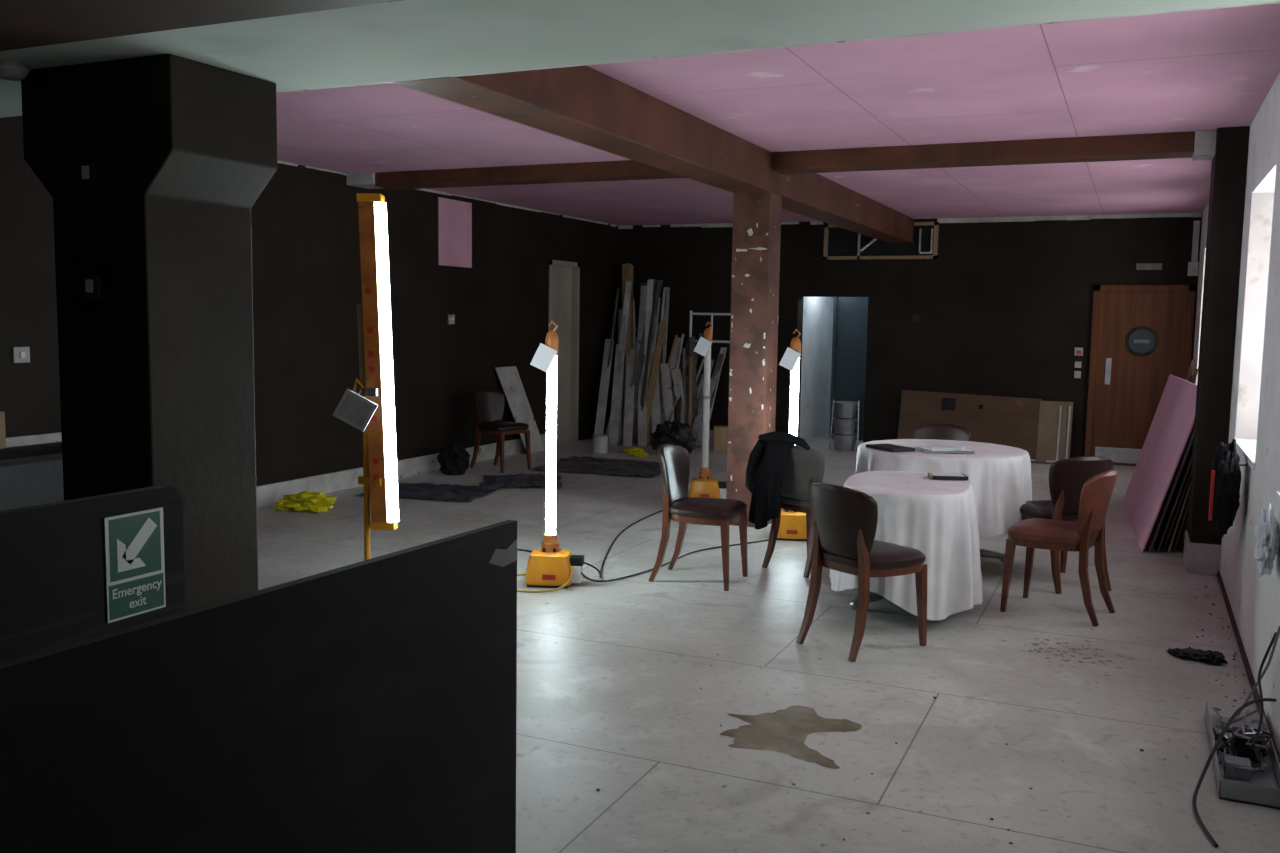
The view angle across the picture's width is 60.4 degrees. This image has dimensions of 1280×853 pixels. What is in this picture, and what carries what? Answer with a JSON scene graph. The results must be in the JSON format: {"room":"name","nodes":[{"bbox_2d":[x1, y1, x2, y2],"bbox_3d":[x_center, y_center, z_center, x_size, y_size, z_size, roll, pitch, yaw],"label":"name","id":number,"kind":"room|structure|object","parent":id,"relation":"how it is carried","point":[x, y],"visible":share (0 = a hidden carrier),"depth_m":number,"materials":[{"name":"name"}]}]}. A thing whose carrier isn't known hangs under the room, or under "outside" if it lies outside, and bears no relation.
{"room":"restaurant under renovation","nodes":[
{"label":"restaurant under renovation","id":0,"kind":"room"},
{"bbox_2d":[0,60,29,80],"bbox_3d":[-2.463,-1.389,4.301,0.140,0.060,0.140,3,6,24],"label":"ceiling sensor","id":1,"kind":"object","parent":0,"point":[9,70],"depth_m":4.26,"materials":[{"name":"white plastic"}]},
{"bbox_2d":[0,116,618,485],"bbox_3d":[-3.895,-0.634,7.614,0.300,2.840,16.700,3,6,24],"label":"wall","id":2,"kind":"structure","parent":0,"point":[306,263],"depth_m":9.97,"materials":[{"name":"brown paint"}]},
{"bbox_2d":[12,347,29,362],"bbox_3d":[-3.972,-0.460,7.064,0.030,0.100,0.110,3,6,24],"label":"light switch","id":3,"kind":"object","parent":2,"relation":"attached to","point":[19,354],"visible":1,"depth_m":7.05,"materials":[{"name":"plastic"}]},
{"bbox_2d":[256,434,545,506],"bbox_3d":[-4.168,0.784,6.799,0.025,0.170,14.760,3,6,24],"label":"baseboard","id":4,"kind":"structure","parent":2,"relation":"attached to","point":[268,494],"depth_m":10.08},
{"bbox_2d":[277,160,615,226],"bbox_3d":[-2.328,-2.308,10.495,0.012,0.030,9.700,3,6,24],"label":"trim","id":5,"kind":"structure","parent":2,"relation":"attached to","point":[278,161],"depth_m":11.75,"materials":[{"name":"white paint"}]},
{"bbox_2d":[448,315,454,323],"bbox_3d":[-1.960,-1.115,11.451,0.030,0.100,0.100,3,6,24],"label":"light switch","id":6,"kind":"object","parent":2,"relation":"attached to","point":[451,318],"visible":1,"depth_m":11.44,"materials":[{"name":"plastic"}]},
{"bbox_2d":[438,197,471,267],"bbox_3d":[-1.920,-2.008,11.439,0.014,0.680,0.600,3,6,24],"label":"plasterboard patch","id":7,"kind":"object","parent":2,"relation":"attached to","point":[454,216],"visible":1,"depth_m":11.42,"materials":[{"name":"pink paint"}]},
{"bbox_2d":[548,259,579,443],"bbox_3d":[-1.004,-0.918,13.769,0.135,2.280,0.780,3,6,24],"label":"wall panel","id":8,"kind":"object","parent":2,"relation":"in","point":[564,276],"depth_m":13.96,"materials":[{"name":"grey paint"}]},
{"bbox_2d":[0,1,1279,117],"bbox_3d":[-1.144,-1.442,4.589,7.100,0.030,0.020,3,6,24],"label":"trim","id":9,"kind":"structure","parent":2,"relation":"attached to","point":[1279,1],"depth_m":3.78,"materials":[{"name":"white paint"}]},
{"bbox_2d":[0,0,1279,116],"bbox_3d":[-1.372,-1.585,4.062,7.100,0.410,1.100,3,6,24],"label":"ceiling soffit","id":10,"kind":"structure","parent":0,"point":[404,39],"depth_m":3.71,"materials":[{"name":"white paint"}]},
{"bbox_2d":[257,432,1279,852],"bbox_3d":[0.116,0.917,7.584,7.800,0.124,20.100,3,6,24],"label":"floor","id":11,"kind":"structure","parent":0,"point":[611,675],"depth_m":4.81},
{"bbox_2d":[0,412,63,510],"bbox_3d":[-3.743,0.381,6.976,0.550,0.950,2.360,3,6,24],"label":"countertop","id":12,"kind":"structure","parent":11,"relation":"on","point":[31,466],"depth_m":6.65,"materials":[{"name":"black plastic"}]},
{"bbox_2d":[0,485,184,662],"bbox_3d":[-1.590,0.832,1.495,0.030,1.200,2.460,3,6,24],"label":"barrier panel","id":13,"kind":"object","parent":11,"relation":"on","point":[53,583],"visible":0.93,"depth_m":2.28,"materials":[{"name":"black plastic"}]},
{"bbox_2d":[103,507,165,622],"bbox_3d":[-1.116,0.304,2.435,0.006,0.230,0.155,3,6,24],"label":"emergency exit sign","id":14,"kind":"object","parent":13,"relation":"attached to","point":[133,542],"visible":1,"depth_m":2.43,"materials":[{"name":"green plastic"}]},
{"bbox_2d":[21,54,277,610],"bbox_3d":[-2.025,-0.164,4.633,0.820,2.550,0.560,3,6,24],"label":"column","id":15,"kind":"structure","parent":11,"relation":"on","point":[156,372],"depth_m":4.38,"materials":[{"name":"paint"}]},
{"bbox_2d":[79,162,96,185],"bbox_3d":[-2.159,-0.987,4.299,0.080,0.090,0.020,3,6,24],"label":"box","id":16,"kind":"object","parent":15,"relation":"attached to","point":[87,170],"visible":1,"depth_m":4.29,"materials":[{"name":"paint"}]},
{"bbox_2d":[83,276,100,298],"bbox_3d":[-2.165,-0.549,4.342,0.080,0.090,0.020,3,6,24],"label":"box","id":17,"kind":"object","parent":15,"relation":"attached to","point":[91,284],"visible":1,"depth_m":4.33,"materials":[{"name":"paint"}]},
{"bbox_2d":[0,520,516,852],"bbox_3d":[-0.806,0.880,1.132,0.021,1.200,2.443,4,6,26],"label":"barrier panel","id":18,"kind":"object","parent":11,"relation":"on","point":[366,706],"visible":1,"depth_m":1.63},
{"bbox_2d":[273,490,336,512],"bbox_3d":[-2.701,0.597,8.944,0.507,0.158,0.368,3,6,24],"label":"plastic bag","id":19,"kind":"object","parent":11,"relation":"on","point":[308,501],"visible":1,"depth_m":8.85,"materials":[{"name":"yellow plastic"}]},
{"bbox_2d":[333,193,398,559],"bbox_3d":[-1.415,-0.076,5.592,0.530,2.199,0.494,3,6,24],"label":"lamp","id":20,"kind":"object","parent":11,"relation":"on","point":[371,410],"visible":0.8,"depth_m":5.62,"materials":[{"name":"orange"}]},
{"bbox_2d":[354,482,501,501],"bbox_3d":[-1.903,0.575,9.900,1.133,0.036,0.837,2,6,13],"label":"sheet","id":21,"kind":"object","parent":11,"relation":"on","point":[443,492],"visible":0.71,"depth_m":9.87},
{"bbox_2d":[437,442,469,474],"bbox_3d":[-1.869,0.315,11.085,0.310,0.324,0.341,3,6,24],"label":"tool bag","id":22,"kind":"object","parent":11,"relation":"on","point":[453,459],"visible":1,"depth_m":10.98,"materials":[{"name":"black fabric"}]},
{"bbox_2d":[470,389,530,472],"bbox_3d":[-1.466,0.037,11.486,0.526,0.825,0.470,5,7,38],"label":"dining chair","id":23,"kind":"object","parent":11,"relation":"on","point":[489,404],"visible":1,"depth_m":11.48,"materials":[{"name":"brown wood"}]},
{"bbox_2d":[495,366,544,452],"bbox_3d":[-1.379,-0.185,12.696,0.125,1.018,0.926,5,7,39],"label":"leaning board","id":24,"kind":"object","parent":11,"relation":"on","point":[509,378],"visible":0.82,"depth_m":12.66,"materials":[{"name":"grey wood"}]},
{"bbox_2d":[479,473,562,488],"bbox_3d":[-1.135,0.513,10.598,0.783,0.045,0.841,0,6,-4],"label":"sheet","id":25,"kind":"object","parent":11,"relation":"on","point":[515,480],"visible":0.92,"depth_m":10.57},
{"bbox_2d":[517,566,584,592],"bbox_3d":[-0.620,0.879,6.614,0.501,0.122,0.505,3,6,24],"label":"power cable","id":26,"kind":"object","parent":11,"relation":"on","point":[570,577],"visible":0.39,"depth_m":6.40,"materials":[{"name":"rubber"}]},
{"bbox_2d":[525,320,583,587],"bbox_3d":[-0.498,0.158,6.537,0.340,1.574,0.240,1,6,4],"label":"work light","id":27,"kind":"object","parent":11,"relation":"on","point":[549,566],"visible":0.99,"depth_m":6.50,"materials":[{"name":"yellow plastic"}]},
{"bbox_2d":[532,456,660,477],"bbox_3d":[-0.326,0.411,11.762,1.376,0.043,1.262,3,6,18],"label":"sheet","id":28,"kind":"object","parent":11,"relation":"on","point":[584,464],"visible":0.87,"depth_m":11.68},
{"bbox_2d":[593,435,607,452],"bbox_3d":[-0.470,0.205,13.023,0.190,0.202,0.190,3,6,24],"label":"tin","id":29,"kind":"object","parent":11,"relation":"on","point":[600,442],"visible":1,"depth_m":12.95,"materials":[{"name":"white metal"}]},
{"bbox_2d":[583,510,662,577],"bbox_3d":[-0.018,0.728,8.129,0.266,0.144,3.207,2,6,13],"label":"power cable","id":30,"kind":"object","parent":11,"relation":"on","point":[617,536],"visible":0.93,"depth_m":7.66,"materials":[{"name":"black rubber"}]},
{"bbox_2d":[623,447,647,456],"bbox_3d":[-0.031,0.293,12.849,0.249,0.075,0.464,-1,6,-20],"label":"rag","id":31,"kind":"object","parent":11,"relation":"on","point":[635,452],"visible":1,"depth_m":12.88,"materials":[{"name":"fabric"}]},
{"bbox_2d":[594,263,726,445],"bbox_3d":[0.144,-0.949,14.057,1.605,2.330,1.494,3,6,24],"label":"wooden planks","id":32,"kind":"object","parent":11,"relation":"on","point":[643,398],"visible":0.75,"depth_m":14.24,"materials":[{"name":"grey wood"}]},
{"bbox_2d":[651,420,695,453],"bbox_3d":[0.391,0.120,12.950,0.529,0.412,0.466,3,6,24],"label":"sack","id":33,"kind":"object","parent":11,"relation":"on","point":[675,432],"visible":0.7,"depth_m":12.82,"materials":[{"name":"black plastic"}]},
{"bbox_2d":[581,539,768,581],"bbox_3d":[0.281,0.835,7.308,0.164,0.102,1.970,6,7,40],"label":"power cable","id":34,"kind":"object","parent":11,"relation":"on","point":[582,574],"visible":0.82,"depth_m":7.09,"materials":[{"name":"black rubber"}]},
{"bbox_2d":[649,444,747,590],"bbox_3d":[0.365,0.536,6.739,0.526,0.825,0.470,3,6,21],"label":"dining chair","id":35,"kind":"object","parent":11,"relation":"on","point":[674,460],"visible":1,"depth_m":6.65,"materials":[{"name":"brown wood"}]},
{"bbox_2d":[688,321,726,498],"bbox_3d":[0.610,-0.130,9.621,0.340,1.574,0.240,2,6,7],"label":"work light","id":36,"kind":"object","parent":11,"relation":"on","point":[704,486],"visible":0.91,"depth_m":9.59,"materials":[{"name":"yellow plastic"}]},
{"bbox_2d":[713,425,727,451],"bbox_3d":[1.016,0.144,13.389,0.240,0.297,0.200,1,6,1],"label":"cardboard","id":37,"kind":"object","parent":11,"relation":"on","point":[720,432],"visible":0.64,"depth_m":13.29,"materials":[{"name":"brown cardboard"}]},
{"bbox_2d":[726,192,781,527],"bbox_3d":[0.881,-0.505,8.532,0.292,2.550,0.292,3,6,24],"label":"post","id":38,"kind":"object","parent":11,"relation":"on","point":[756,236],"visible":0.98,"depth_m":8.39,"materials":[{"name":"paint"}]},
{"bbox_2d":[745,431,824,577],"bbox_3d":[1.022,0.468,7.138,0.615,0.902,0.632,-4,8,-42],"label":"dining chair","id":39,"kind":"object","parent":11,"relation":"on","point":[781,468],"visible":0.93,"depth_m":6.94,"materials":[{"name":"black fabric"}]},
{"bbox_2d":[720,705,861,768],"bbox_3d":[0.579,1.189,4.309,0.551,0.001,0.578,3,6,24],"label":"floor stain","id":40,"kind":"object","parent":11,"relation":"on","point":[770,731],"visible":1,"depth_m":4.30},
{"bbox_2d":[777,329,806,540],"bbox_3d":[1.149,0.055,8.037,0.340,1.534,0.240,2,6,7],"label":"work light","id":41,"kind":"object","parent":11,"relation":"on","point":[792,527],"visible":0.58,"depth_m":7.99,"materials":[{"name":"yellow plastic"}]},
{"bbox_2d":[829,400,858,450],"bbox_3d":[2.537,-0.020,13.667,0.337,0.619,0.318,0,6,-12],"label":"buckets","id":42,"kind":"object","parent":11,"relation":"on","point":[844,438],"visible":0.98,"depth_m":13.57,"materials":[{"name":"metal"}]},
{"bbox_2d":[796,483,926,661],"bbox_3d":[1.099,0.677,5.435,0.526,0.825,0.470,-3,7,-37],"label":"dining chair","id":43,"kind":"object","parent":11,"relation":"on","point":[845,519],"visible":1,"depth_m":5.27,"materials":[{"name":"brown leather"}]},
{"bbox_2d":[829,471,982,620],"bbox_3d":[1.488,0.661,6.138,0.837,0.714,1.036,3,6,17],"label":"dining table","id":44,"kind":"object","parent":11,"relation":"on","point":[936,518],"visible":0.66,"depth_m":5.72,"materials":[{"name":"white fabric"}]},
{"bbox_2d":[928,472,968,479],"bbox_3d":[1.747,0.283,6.243,0.200,0.022,0.140,1,6,4],"label":"notebook","id":45,"kind":"object","parent":44,"relation":"on","point":[934,476],"visible":1,"depth_m":6.18,"materials":[{"name":"black paper"}]},
{"bbox_2d":[597,583,1251,843],"bbox_3d":[1.400,1.088,5.427,2.827,0.006,4.382,3,6,24],"label":"crumbs","id":46,"kind":"object","parent":11,"relation":"on","point":[1228,675],"visible":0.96,"depth_m":4.78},
{"bbox_2d":[913,423,970,440],"bbox_3d":[2.267,0.406,8.353,0.470,0.825,0.526,3,6,18],"label":"dining chair","id":47,"kind":"object","parent":11,"relation":"on","point":[938,431],"visible":0.18,"depth_m":8.51,"materials":[{"name":"brown leather"}]},
{"bbox_2d":[856,439,1031,562],"bbox_3d":[2.003,0.525,7.281,1.151,0.774,1.270,3,6,21],"label":"round dining table","id":48,"kind":"object","parent":11,"relation":"on","point":[999,476],"visible":0.46,"depth_m":6.83,"materials":[{"name":"white fabric"}]},
{"bbox_2d":[866,443,915,451],"bbox_3d":[1.617,0.137,7.105,0.180,0.018,0.280,-2,6,-25],"label":"folder","id":49,"kind":"object","parent":48,"relation":"on","point":[886,447],"visible":1,"depth_m":7.04,"materials":[{"name":"plastic"}]},
{"bbox_2d":[916,445,973,453],"bbox_3d":[1.950,0.143,7.048,0.323,0.028,0.236,1,6,1],"label":"paper stack","id":50,"kind":"object","parent":48,"relation":"on","point":[935,448],"visible":0.98,"depth_m":6.96,"materials":[{"name":"white paper"}]},
{"bbox_2d":[897,390,1072,463],"bbox_3d":[4.054,-0.006,13.018,1.961,0.763,0.279,3,6,24],"label":"plywood panel","id":51,"kind":"object","parent":11,"relation":"on","point":[1038,427],"visible":0.74,"depth_m":12.95,"materials":[{"name":"brown wood"}]},
{"bbox_2d":[1000,469,1117,626],"bbox_3d":[2.342,0.630,6.105,0.526,0.825,0.470,5,7,36],"label":"dining chair","id":52,"kind":"object","parent":11,"relation":"on","point":[1096,493],"visible":1,"depth_m":5.95,"materials":[{"name":"brown leather"}]},
{"bbox_2d":[1008,456,1112,593],"bbox_3d":[2.607,0.566,6.793,0.470,0.825,0.526,-1,6,-14],"label":"dining chair","id":53,"kind":"object","parent":11,"relation":"on","point":[1067,477],"visible":0.59,"depth_m":6.57,"materials":[{"name":"brown wood"}]},
{"bbox_2d":[1123,374,1196,552],"bbox_3d":[4.227,0.216,8.780,0.502,1.170,2.455,3,6,21],"label":"stack","id":54,"kind":"object","parent":11,"relation":"on","point":[1156,499],"visible":0.77,"depth_m":8.12,"materials":[{"name":"paint"}]},
{"bbox_2d":[1186,360,1197,383],"bbox_3d":[4.839,0.029,9.995,0.362,1.288,0.253,3,6,24],"label":"timber offcut","id":55,"kind":"object","parent":11,"relation":"on","point":[1193,362],"visible":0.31,"depth_m":9.81,"materials":[{"name":"brown wood"}]},
{"bbox_2d":[1166,648,1227,664],"bbox_3d":[2.684,1.091,5.304,0.280,0.059,0.130,6,7,40],"label":"scrap","id":56,"kind":"object","parent":11,"relation":"on","point":[1209,656],"visible":1,"depth_m":5.27,"materials":[{"name":"black plastic"}]},
{"bbox_2d":[1192,698,1276,846],"bbox_3d":[1.992,1.133,3.738,0.145,0.264,0.836,6,7,39],"label":"loose cable","id":57,"kind":"object","parent":11,"relation":"on","point":[1245,705],"visible":1,"depth_m":3.79,"materials":[{"name":"black rubber"}]},
{"bbox_2d":[1205,699,1279,808],"bbox_3d":[2.242,1.168,4.093,0.200,0.131,0.880,3,6,24],"label":"electrical box","id":58,"kind":"object","parent":11,"relation":"on","point":[1245,773],"visible":0.91,"depth_m":3.96,"materials":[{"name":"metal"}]},
{"bbox_2d":[1236,626,1279,716],"bbox_3d":[2.392,0.952,4.216,0.091,0.455,0.266,0,6,-4],"label":"loose cable","id":59,"kind":"object","parent":58,"relation":"in","point":[1278,630],"visible":0.83,"depth_m":4.20,"materials":[{"name":"black rubber"}]},
{"bbox_2d":[1251,632,1276,746],"bbox_3d":[2.297,0.964,4.073,0.051,0.356,0.334,5,7,37],"label":"loose cable","id":60,"kind":"object","parent":58,"relation":"in","point":[1274,635],"visible":0.94,"depth_m":4.11,"materials":[{"name":"black rubber"}]},
{"bbox_2d":[276,3,1279,225],"bbox_3d":[0.998,-2.196,9.129,7.800,0.120,10.150,3,6,24],"label":"ceiling","id":61,"kind":"structure","parent":0,"point":[1211,69],"depth_m":6.63,"materials":[{"name":"paint"}]},
{"bbox_2d":[346,160,686,189],"bbox_3d":[-0.890,-2.116,9.240,3.680,0.120,0.320,3,6,24],"label":"cross beam","id":62,"kind":"structure","parent":61,"relation":"attached to","point":[625,169],"depth_m":9.20,"materials":[{"name":"paint"}]},
{"bbox_2d":[394,65,913,242],"bbox_3d":[1.152,-1.969,8.942,0.300,0.290,9.900,3,6,24],"label":"beam","id":63,"kind":"structure","parent":61,"relation":"attached to","point":[585,105],"depth_m":6.28,"materials":[{"name":"paint"}]},
{"bbox_2d":[772,130,1216,173],"bbox_3d":[2.459,-1.894,7.681,3.120,0.150,0.320,3,6,24],"label":"cross beam","id":64,"kind":"structure","parent":61,"relation":"attached to","point":[1196,145],"depth_m":7.54,"materials":[{"name":"paint"}]},
{"bbox_2d":[799,297,833,439],"bbox_3d":[3.123,-1.129,15.427,1.170,2.500,2.850,3,6,24],"label":"wall","id":65,"kind":"structure","parent":0,"point":[817,335],"depth_m":15.08,"materials":[{"name":"white paint"}]},
{"bbox_2d":[829,297,867,440],"bbox_3d":[2.812,-0.817,14.764,0.460,2.000,0.120,3,6,24],"label":"door","id":66,"kind":"structure","parent":65,"relation":"in","point":[850,314],"depth_m":14.73,"materials":[{"name":"blue paint"}]},
{"bbox_2d":[617,213,1201,457],"bbox_3d":[3.018,-1.137,13.764,7.800,2.840,0.250,3,6,24],"label":"wall","id":67,"kind":"structure","parent":0,"point":[1004,309],"depth_m":13.26,"materials":[{"name":"brown paint"}]},
{"bbox_2d":[689,311,730,342],"bbox_3d":[1.071,-0.672,14.501,0.936,1.690,0.056,3,6,24],"label":"ladder frame","id":68,"kind":"object","parent":67,"relation":"attached to","point":[691,313],"visible":0.34,"depth_m":14.49,"materials":[{"name":"metal"}]},
{"bbox_2d":[709,430,712,438],"bbox_3d":[0.815,0.100,14.732,2.530,0.120,0.020,3,6,24],"label":"baseboard","id":69,"kind":"structure","parent":67,"relation":"attached to","point":[710,431],"depth_m":14.66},
{"bbox_2d":[823,222,938,259],"bbox_3d":[2.941,-2.279,13.513,1.400,0.440,0.080,3,6,24],"label":"wall opening","id":70,"kind":"object","parent":67,"relation":"in","point":[839,243],"visible":0.88,"depth_m":13.55,"materials":[{"name":"brown wood"}]},
{"bbox_2d":[618,213,1200,228],"bbox_3d":[2.936,-2.514,13.531,7.090,0.056,0.012,3,6,24],"label":"trim","id":71,"kind":"structure","parent":67,"relation":"attached to","point":[1073,217],"depth_m":12.87,"materials":[{"name":"white paint"}]},
{"bbox_2d":[912,315,918,321],"bbox_3d":[3.367,-1.320,13.440,0.080,0.080,0.020,3,6,24],"label":"power socket","id":72,"kind":"object","parent":67,"relation":"attached to","point":[915,318],"visible":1,"depth_m":13.43,"materials":[{"name":"paint"}]},
{"bbox_2d":[1074,348,1082,377],"bbox_3d":[5.066,-0.735,12.718,0.090,0.350,0.025,3,6,24],"label":"light switch panel","id":73,"kind":"object","parent":67,"relation":"attached to","point":[1078,351],"visible":1,"depth_m":12.71,"materials":[{"name":"white plastic"}]},
{"bbox_2d":[1084,285,1195,465],"bbox_3d":[5.642,-0.568,12.447,1.040,2.050,0.068,3,6,24],"label":"door","id":74,"kind":"structure","parent":67,"relation":"in","point":[1142,335],"depth_m":12.46,"materials":[{"name":"brown wood"}]},
{"bbox_2d":[1136,263,1161,269],"bbox_3d":[5.706,-1.792,12.327,0.260,0.070,0.030,3,6,24],"label":"sign holder","id":75,"kind":"object","parent":67,"relation":"attached to","point":[1140,266],"visible":1,"depth_m":12.31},
{"bbox_2d":[1187,221,1199,275],"bbox_3d":[6.095,-1.959,12.095,0.100,0.600,0.100,3,6,24],"label":"conduit","id":76,"kind":"object","parent":67,"relation":"attached to","point":[1193,265],"visible":1,"depth_m":12.08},
{"bbox_2d":[1192,72,1279,757],"bbox_3d":[2.871,-0.228,4.571,0.360,2.840,16.700,3,6,24],"label":"wall","id":77,"kind":"structure","parent":0,"point":[1254,600],"depth_m":5.27,"materials":[{"name":"white paint"}]},
{"bbox_2d":[1196,249,1205,384],"bbox_3d":[5.638,-1.012,10.682,0.330,1.480,1.260,3,6,24],"label":"window","id":78,"kind":"structure","parent":77,"relation":"in","point":[1205,249],"depth_m":11.27,"materials":[{"name":"paint"}]},
{"bbox_2d":[1183,126,1249,575],"bbox_3d":[3.764,-0.475,7.202,0.195,2.840,0.480,3,6,24],"label":"pilaster","id":79,"kind":"object","parent":77,"relation":"attached to","point":[1202,545],"visible":0.84,"depth_m":6.99,"materials":[{"name":"brown paint"}]},
{"bbox_2d":[1208,438,1247,538],"bbox_3d":[3.086,0.330,5.778,0.175,0.546,0.368,3,6,24],"label":"jacket","id":80,"kind":"object","parent":77,"relation":"hanging from","point":[1224,497],"visible":1,"depth_m":5.67,"materials":[{"name":"black fabric"}]},
{"bbox_2d":[1217,571,1279,763],"bbox_3d":[1.478,1.403,2.149,0.015,0.030,10.885,3,6,24],"label":"baseboard","id":81,"kind":"structure","parent":77,"relation":"attached to","point":[1252,683],"depth_m":5.38,"materials":[{"name":"paint"}]},
{"bbox_2d":[1232,193,1273,469],"bbox_3d":[3.450,-0.569,5.875,0.330,1.480,1.360,3,6,24],"label":"window","id":82,"kind":"structure","parent":77,"relation":"in","point":[1261,216],"depth_m":6.49,"materials":[{"name":"glass"}]},
{"bbox_2d":[1253,502,1279,576],"bbox_3d":[2.488,0.449,4.370,0.091,0.312,0.244,3,6,24],"label":"crumpled cloth","id":83,"kind":"object","parent":77,"relation":"attached to","point":[1266,531],"visible":1,"depth_m":4.32,"materials":[{"name":"fabric"}]},
{"bbox_2d":[1275,491,1279,504],"bbox_3d":[2.418,-0.360,3.607,0.330,1.480,1.660,3,6,24],"label":"window","id":84,"kind":"structure","parent":77,"relation":"in","point":[1277,496],"depth_m":4.43,"materials":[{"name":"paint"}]},
{"bbox_3d":[-2.873,-1.413,0.626,7.800,0.120,5.400,3,6,24],"label":"ceiling","id":85,"kind":"structure","parent":0,"visible":0},
{"bbox_2d":[0,0,401,50],"bbox_3d":[-1.703,-1.493,3.339,7.100,0.460,0.500,3,6,24],"label":"beam","id":86,"kind":"structure","parent":85,"relation":"attached to","point":[23,23],"depth_m":3.37,"materials":[{"name":"paint"}]}
]}

